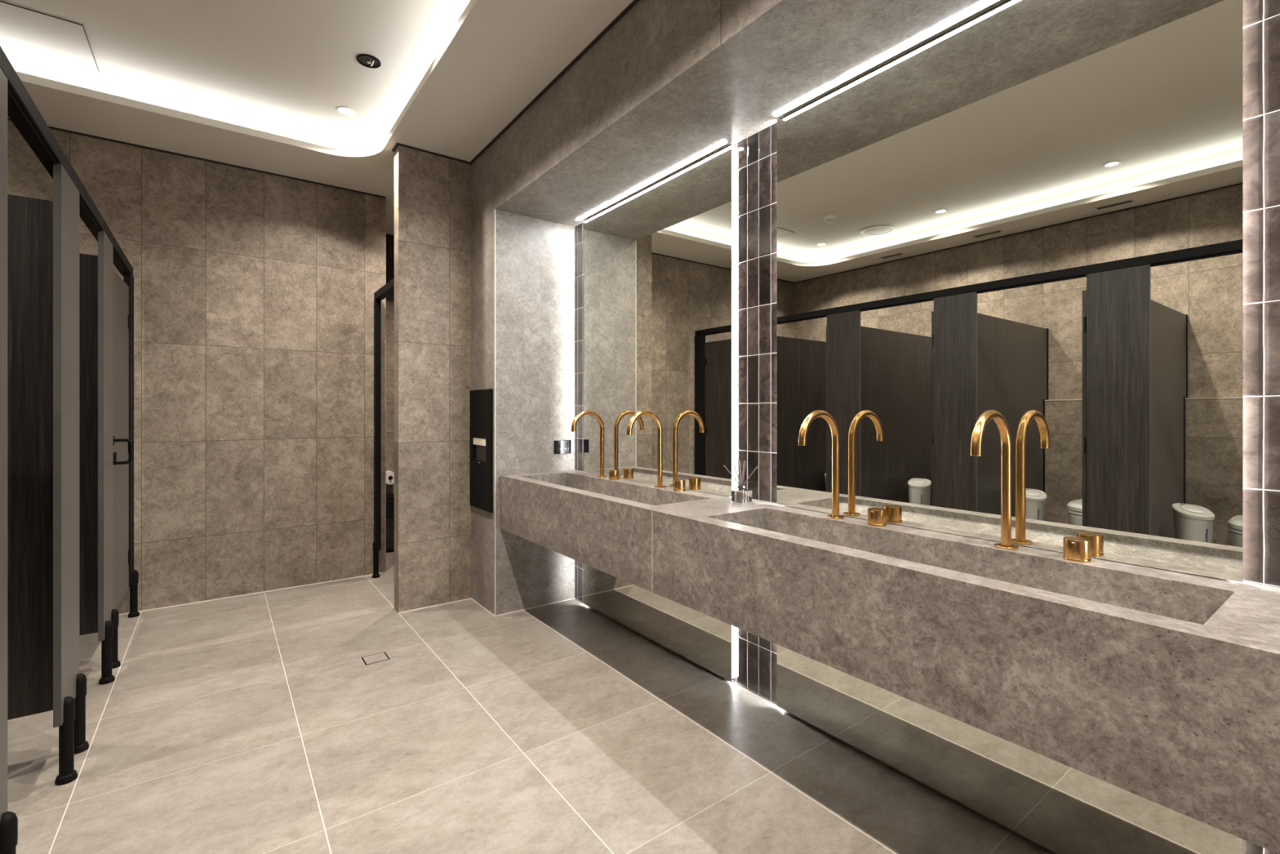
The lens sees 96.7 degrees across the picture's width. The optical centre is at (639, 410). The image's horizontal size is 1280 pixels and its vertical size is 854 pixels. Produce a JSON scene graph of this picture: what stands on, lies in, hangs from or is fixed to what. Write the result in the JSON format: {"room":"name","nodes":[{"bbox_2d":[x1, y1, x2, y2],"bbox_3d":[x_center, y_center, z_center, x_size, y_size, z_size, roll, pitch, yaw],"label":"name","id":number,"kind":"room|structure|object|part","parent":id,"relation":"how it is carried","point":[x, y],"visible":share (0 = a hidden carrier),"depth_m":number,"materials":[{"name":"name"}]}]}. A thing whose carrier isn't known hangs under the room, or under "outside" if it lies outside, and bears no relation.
{"room":"public restroom","nodes":[
{"label":"public restroom","id":0,"kind":"room"},
{"bbox_2d":[7,120,386,613],"bbox_3d":[-3.201,-0.190,3.311,3.198,2.780,0.120,0,0,-37],"label":"wall","id":1,"kind":"structure","parent":0,"point":[254,291],"depth_m":3.69,"materials":[{"name":"tile"}]},
{"bbox_2d":[0,0,639,235],"bbox_3d":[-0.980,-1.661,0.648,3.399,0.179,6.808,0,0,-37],"label":"ceiling","id":2,"kind":"structure","parent":0,"point":[283,68],"depth_m":2.83,"materials":[{"name":"paint"}]},
{"bbox_2d":[0,0,98,71],"bbox_3d":[-2.830,-1.748,2.626,0.434,0.004,0.434,0,0,-37],"label":"access panel","id":3,"kind":"object","parent":2,"relation":"attached to","point":[23,29],"visible":1,"depth_m":2.66,"materials":[{"name":"paint"}]},
{"bbox_2d":[15,0,476,156],"bbox_3d":[-1.063,-1.600,0.678,2.524,0.040,5.579,0,0,-37],"label":"light","id":4,"kind":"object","parent":2,"relation":"attached to","point":[26,77],"depth_m":3.02,"materials":[{"name":"paint"}]},
{"bbox_2d":[336,106,355,115],"bbox_3d":[-1.715,-1.748,3.322,0.100,0.008,0.100,0,0,-37],"label":"recessed light","id":5,"kind":"object","parent":2,"relation":"in","point":[346,111],"visible":1,"depth_m":3.32,"materials":[{"name":"white paint"}]},
{"bbox_2d":[355,53,381,68],"bbox_3d":[-1.356,-1.744,2.846,0.112,0.009,0.112,0,0,-37],"label":"recessed light","id":6,"kind":"object","parent":2,"relation":"in","point":[366,60],"visible":1,"depth_m":2.84,"materials":[{"name":"black plastic"}]},
{"bbox_2d":[386,234,394,400],"bbox_3d":[-1.785,-0.190,5.516,1.900,2.780,0.130,0,0,-37],"label":"wall","id":7,"kind":"structure","parent":0,"point":[389,303],"depth_m":5.12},
{"bbox_2d":[386,400,394,493],"bbox_3d":[-1.782,0.555,5.426,1.602,1.290,0.080,0,0,-37],"label":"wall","id":8,"kind":"structure","parent":0,"point":[389,404],"depth_m":5.05,"materials":[{"name":"grey tile"}]},
{"bbox_2d":[386,471,394,484],"bbox_3d":[-2.196,0.585,4.987,0.110,0.110,0.129,0,0,-37],"label":"toilet roll holder","id":9,"kind":"object","parent":8,"relation":"attached to","point":[391,481],"visible":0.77,"depth_m":4.95,"materials":[{"name":"white paint"}]},
{"bbox_2d":[394,145,471,613],"bbox_3d":[-1.244,-0.190,3.574,0.542,2.780,0.104,0,0,-37],"label":"wall pier","id":10,"kind":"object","parent":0,"point":[433,193],"visible":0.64,"depth_m":3.48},
{"bbox_2d":[471,142,574,615],"bbox_3d":[-0.438,-0.190,3.864,1.303,2.780,0.390,0,0,-37],"label":"wall","id":11,"kind":"structure","parent":0,"point":[535,258],"depth_m":3.45,"materials":[{"name":"stone"}]},
{"bbox_2d":[470,388,493,512],"bbox_3d":[-0.973,0.235,3.477,0.016,0.726,0.344,0,0,-37],"label":"dispenser","id":12,"kind":"object","parent":11,"relation":"attached to","point":[481,400],"visible":1,"depth_m":3.47,"materials":[{"name":"black plastic"}]},
{"bbox_2d":[473,437,485,445],"bbox_3d":[-0.980,0.189,3.489,0.008,0.044,0.213,0,0,-37],"label":"paper towel","id":13,"kind":"object","parent":12,"relation":"hanging from","point":[477,441],"depth_m":3.49,"materials":[{"name":"white paper"}]},
{"bbox_2d":[554,440,571,453],"bbox_3d":[-0.486,0.228,3.578,0.120,0.086,0.011,0,0,-37],"label":"power outlet","id":14,"kind":"object","parent":11,"relation":"attached to","point":[561,446],"visible":1,"depth_m":3.58,"materials":[{"name":"silver metal"}]},
{"bbox_2d":[7,551,1056,853],"bbox_3d":[-0.700,1.230,1.448,5.000,0.060,7.960,0,0,-37],"label":"floor","id":15,"kind":"structure","parent":0,"point":[255,723],"depth_m":2.01,"materials":[{"name":"tile"}]},
{"bbox_2d":[0,67,17,853],"bbox_3d":[-1.410,0.208,1.237,0.053,1.984,0.278,0,0,-37],"label":"partition","id":16,"kind":"object","parent":15,"relation":"on","point":[8,820],"visible":1,"depth_m":1.32,"materials":[{"name":"laminate"}]},
{"bbox_3d":[-1.420,0.108,1.230,0.018,1.784,0.277,0,0,-37],"label":"panel","id":17,"kind":"part","parent":16,"relation":"part of","materials":[{"name":"laminate"}]},
{"bbox_3d":[-1.467,1.056,1.315,0.041,0.252,0.041,0,0,-37],"label":"leg","id":18,"kind":"part","parent":16,"relation":"part of","materials":[{"name":"black metal"}]},
{"bbox_2d":[53,163,88,785],"bbox_3d":[-1.921,0.208,1.927,0.053,1.984,0.296,0,0,-37],"label":"partition","id":19,"kind":"object","parent":15,"relation":"on","point":[69,686],"visible":1,"depth_m":1.86,"materials":[{"name":"laminate"}]},
{"bbox_3d":[-1.863,1.056,1.849,0.041,0.252,0.041,0,0,-37],"label":"leg","id":20,"kind":"part","parent":19,"relation":"part of","materials":[{"name":"black metal"}]},
{"bbox_3d":[-1.932,0.108,1.920,0.018,1.784,0.295,0,0,-37],"label":"panel","id":21,"kind":"part","parent":19,"relation":"part of","materials":[{"name":"laminate"}]},
{"bbox_3d":[-1.984,1.056,2.012,0.041,0.252,0.041,0,0,-37],"label":"leg","id":22,"kind":"part","parent":19,"relation":"part of","materials":[{"name":"black metal"}]},
{"bbox_2d":[97,230,120,684],"bbox_3d":[-2.412,0.208,2.590,0.053,1.984,0.276,0,0,-37],"label":"partition","id":23,"kind":"object","parent":15,"relation":"on","point":[108,616],"visible":1,"depth_m":2.51,"materials":[{"name":"laminate"}]},
{"bbox_3d":[-2.423,0.108,2.583,0.018,1.784,0.275,0,0,-37],"label":"panel","id":24,"kind":"part","parent":23,"relation":"part of","materials":[{"name":"laminate"}]},
{"bbox_3d":[-2.360,1.056,2.520,0.041,0.252,0.041,0,0,-37],"label":"leg","id":25,"kind":"part","parent":23,"relation":"part of","materials":[{"name":"black metal"}]},
{"bbox_3d":[-2.469,1.056,2.667,0.041,0.252,0.041,0,0,-37],"label":"leg","id":26,"kind":"part","parent":23,"relation":"part of","materials":[{"name":"black metal"}]},
{"bbox_2d":[123,272,139,617],"bbox_3d":[-2.935,0.208,3.287,0.062,1.984,0.140,0,0,-37],"label":"post","id":27,"kind":"object","parent":15,"relation":"on","point":[128,278],"visible":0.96,"depth_m":3.28,"materials":[{"name":"black metal"}]},
{"bbox_2d":[113,270,133,608],"bbox_3d":[-2.695,0.150,2.996,0.098,1.700,0.597,0,0,-35],"label":"door","id":28,"kind":"structure","parent":27,"relation":"attached to","point":[122,444],"depth_m":2.99,"materials":[{"name":"laminate"}]},
{"bbox_3d":[-2.536,0.191,2.785,0.080,0.145,0.052,0,0,-35],"label":"handle","id":29,"kind":"part","parent":28,"relation":"part of","materials":[{"name":"black metal"}]},
{"bbox_3d":[-2.943,0.108,3.274,0.030,1.784,0.130,0,0,-37],"label":"post","id":30,"kind":"part","parent":27,"relation":"part of","materials":[{"name":"black metal"}]},
{"bbox_3d":[-2.957,1.056,3.325,0.041,0.252,0.041,0,0,-37],"label":"leg","id":31,"kind":"part","parent":27,"relation":"part of","materials":[{"name":"black metal"}]},
{"bbox_2d":[361,651,389,665],"bbox_3d":[-1.281,1.200,2.758,0.108,0.003,0.102,0,0,-37],"label":"floor drain","id":32,"kind":"object","parent":15,"relation":"in","point":[378,657],"visible":1,"depth_m":2.76,"materials":[{"name":"tile"}]},
{"bbox_2d":[372,298,381,577],"bbox_3d":[-1.904,0.200,4.105,0.054,2.000,0.064,0,0,-37],"label":"post","id":33,"kind":"object","parent":15,"relation":"on","point":[377,303],"visible":1,"depth_m":4.09,"materials":[{"name":"black metal"}]},
{"bbox_3d":[-1.903,1.056,4.103,0.041,0.252,0.041,0,0,-37],"label":"leg","id":34,"kind":"part","parent":33,"relation":"part of","materials":[{"name":"black metal"}]},
{"bbox_2d":[373,278,394,300],"bbox_3d":[-1.661,-0.828,3.806,0.050,0.052,0.834,0,0,-37],"label":"rail","id":35,"kind":"object","parent":33,"relation":"on","point":[388,289],"visible":0.43,"depth_m":3.89,"materials":[{"name":"black metal"}]},
{"bbox_2d":[386,493,394,552],"bbox_3d":[-2.164,0.966,4.918,0.156,0.468,0.226,0,0,-37],"label":"waste bin","id":36,"kind":"object","parent":15,"relation":"on","point":[389,497],"visible":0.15,"depth_m":4.82,"materials":[{"name":"black plastic"}]},
{"bbox_3d":[-2.164,0.741,4.918,0.156,0.017,0.226,0,0,-37],"label":"lid","id":37,"kind":"part","parent":36,"relation":"part of","materials":[{"name":"black plastic"}]},
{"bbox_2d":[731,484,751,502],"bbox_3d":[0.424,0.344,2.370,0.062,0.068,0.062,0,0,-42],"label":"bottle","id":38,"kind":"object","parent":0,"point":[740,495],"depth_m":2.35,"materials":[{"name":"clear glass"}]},
{"bbox_2d":[494,0,1004,226],"bbox_3d":[1.106,-1.377,1.361,0.803,0.405,5.470,0,0,-37],"label":"soffit","id":39,"kind":"structure","parent":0,"point":[671,82],"depth_m":2.19,"materials":[{"name":"stone"}]},
{"bbox_2d":[119,208,574,616],"bbox_3d":[-0.765,0.013,0.806,3.930,2.375,6.806,0,0,-37],"label":"trim","id":40,"kind":"structure","parent":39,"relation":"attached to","point":[495,209],"depth_m":3.41,"materials":[{"name":"metal"}]},
{"bbox_2d":[575,141,728,221],"bbox_3d":[-0.004,-1.173,3.000,0.029,0.004,1.275,0,0,-37],"label":"soffit light","id":41,"kind":"object","parent":39,"relation":"attached to","point":[722,144],"visible":1,"depth_m":2.87,"materials":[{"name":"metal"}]},
{"bbox_2d":[773,0,1002,117],"bbox_3d":[0.925,-1.173,1.747,0.029,0.004,1.295,0,0,-37],"label":"soffit light","id":42,"kind":"object","parent":39,"relation":"attached to","point":[988,3],"visible":1,"depth_m":1.87,"materials":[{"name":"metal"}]},
{"bbox_2d":[574,0,1279,853],"bbox_3d":[1.272,0.013,1.484,0.150,2.375,5.470,0,0,-37],"label":"wall","id":43,"kind":"structure","parent":0,"point":[754,157],"depth_m":2.33,"materials":[{"name":"tile"}]},
{"bbox_2d":[583,563,732,681],"bbox_3d":[0.037,0.941,3.002,0.023,0.495,1.249,0,0,-37],"label":"wall mirror","id":44,"kind":"object","parent":43,"relation":"attached to","point":[704,640],"visible":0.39,"depth_m":2.87,"materials":[{"name":"clear glass"}]},
{"bbox_2d":[583,142,732,496],"bbox_3d":[0.037,-0.398,3.002,0.023,1.550,1.249,0,0,-37],"label":"wall mirror","id":45,"kind":"object","parent":43,"relation":"attached to","point":[658,260],"visible":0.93,"depth_m":2.86,"materials":[{"name":"clear glass"}]},
{"bbox_2d":[500,469,1279,853],"bbox_3d":[0.682,0.508,1.730,0.501,0.365,4.367,0,0,-37],"label":"vanity","id":46,"kind":"object","parent":43,"relation":"attached to","point":[1162,686],"depth_m":1.29,"materials":[{"name":"stone"}]},
{"bbox_2d":[571,410,607,477],"bbox_3d":[-0.285,0.188,3.193,0.228,0.382,0.058,0,0,-37],"label":"spout","id":47,"kind":"object","parent":46,"relation":"on","point":[581,414],"visible":1,"depth_m":3.23,"materials":[{"name":"gold metal"}]},
{"bbox_3d":[-0.144,0.352,3.145,0.058,0.053,0.058,0,0,-37],"label":"tap knob","id":48,"kind":"part","parent":46,"relation":"part of","materials":[{"name":"gold metal"}]},
{"bbox_2d":[626,409,666,488],"bbox_3d":[0.031,0.188,2.767,0.228,0.382,0.058,0,0,-37],"label":"spout","id":49,"kind":"object","parent":46,"relation":"on","point":[660,433],"visible":1,"depth_m":2.81,"materials":[{"name":"gold metal"}]},
{"bbox_3d":[0.187,0.352,2.699,0.058,0.053,0.058,0,0,-37],"label":"tap knob","id":50,"kind":"part","parent":46,"relation":"part of","materials":[{"name":"gold metal"}]},
{"bbox_2d":[723,460,757,502],"bbox_3d":[0.424,0.292,2.363,0.084,0.173,0.134,0,0,-42],"label":"reed diffuser","id":51,"kind":"object","parent":46,"relation":"on","point":[740,495],"visible":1,"depth_m":2.36,"materials":[{"name":"clear glass"}]},
{"bbox_2d":[798,409,844,519],"bbox_3d":[0.625,0.188,1.965,0.228,0.382,0.058,0,0,-37],"label":"spout","id":52,"kind":"object","parent":46,"relation":"on","point":[811,416],"visible":1,"depth_m":2.00,"materials":[{"name":"gold metal"}]},
{"bbox_3d":[0.786,0.352,1.890,0.058,0.053,0.058,0,0,-37],"label":"tap knob","id":53,"kind":"part","parent":46,"relation":"part of","materials":[{"name":"gold metal"}]},
{"bbox_2d":[970,409,1018,549],"bbox_3d":[0.948,0.188,1.529,0.228,0.382,0.058,0,0,-37],"label":"spout","id":54,"kind":"object","parent":46,"relation":"on","point":[980,426],"visible":1,"depth_m":1.57,"materials":[{"name":"gold metal"}]},
{"bbox_3d":[1.113,0.352,1.449,0.058,0.053,0.058,0,0,-37],"label":"tap knob","id":55,"kind":"part","parent":46,"relation":"part of","materials":[{"name":"gold metal"}]},
{"bbox_2d":[777,644,1243,853],"bbox_3d":[0.946,0.941,1.776,0.023,0.495,1.296,0,0,-37],"label":"wall mirror","id":56,"kind":"object","parent":43,"relation":"attached to","point":[1061,808],"visible":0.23,"depth_m":1.66,"materials":[{"name":"clear glass"}]},
{"bbox_2d":[777,0,1243,582],"bbox_3d":[0.946,-0.398,1.776,0.023,1.550,1.296,0,0,-37],"label":"wall mirror","id":57,"kind":"object","parent":43,"relation":"attached to","point":[1030,212],"visible":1,"depth_m":1.57,"materials":[{"name":"clear glass"}]},
{"bbox_3d":[-2.312,0.555,-0.340,0.080,1.290,6.806,0,0,-37],"label":"wall ledge","id":58,"kind":"object","parent":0,"visible":0},
{"bbox_2d":[7,194,53,719],"bbox_3d":[-2.623,0.150,1.423,1.678,1.706,0.026,0,0,-37],"label":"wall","id":59,"kind":"structure","parent":58,"relation":"attached to","point":[29,220],"depth_m":1.87,"materials":[{"name":"laminate"}]},
{"bbox_2d":[79,253,97,635],"bbox_3d":[-3.114,0.150,2.086,1.678,1.706,0.026,0,0,-37],"label":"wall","id":60,"kind":"structure","parent":58,"relation":"attached to","point":[88,264],"depth_m":2.55,"materials":[{"name":"laminate"}]},
{"bbox_3d":[0.151,0.208,-0.869,0.053,1.984,0.276,0,0,-37],"label":"pilaster","id":61,"kind":"object","parent":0,"visible":0},
{"bbox_2d":[0,46,133,275],"bbox_3d":[-0.982,-0.807,0.610,0.052,0.060,6.750,0,0,-37],"label":"rail","id":62,"kind":"object","parent":61,"relation":"on","point":[22,111],"visible":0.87,"depth_m":1.69,"materials":[{"name":"black metal"}]}
]}

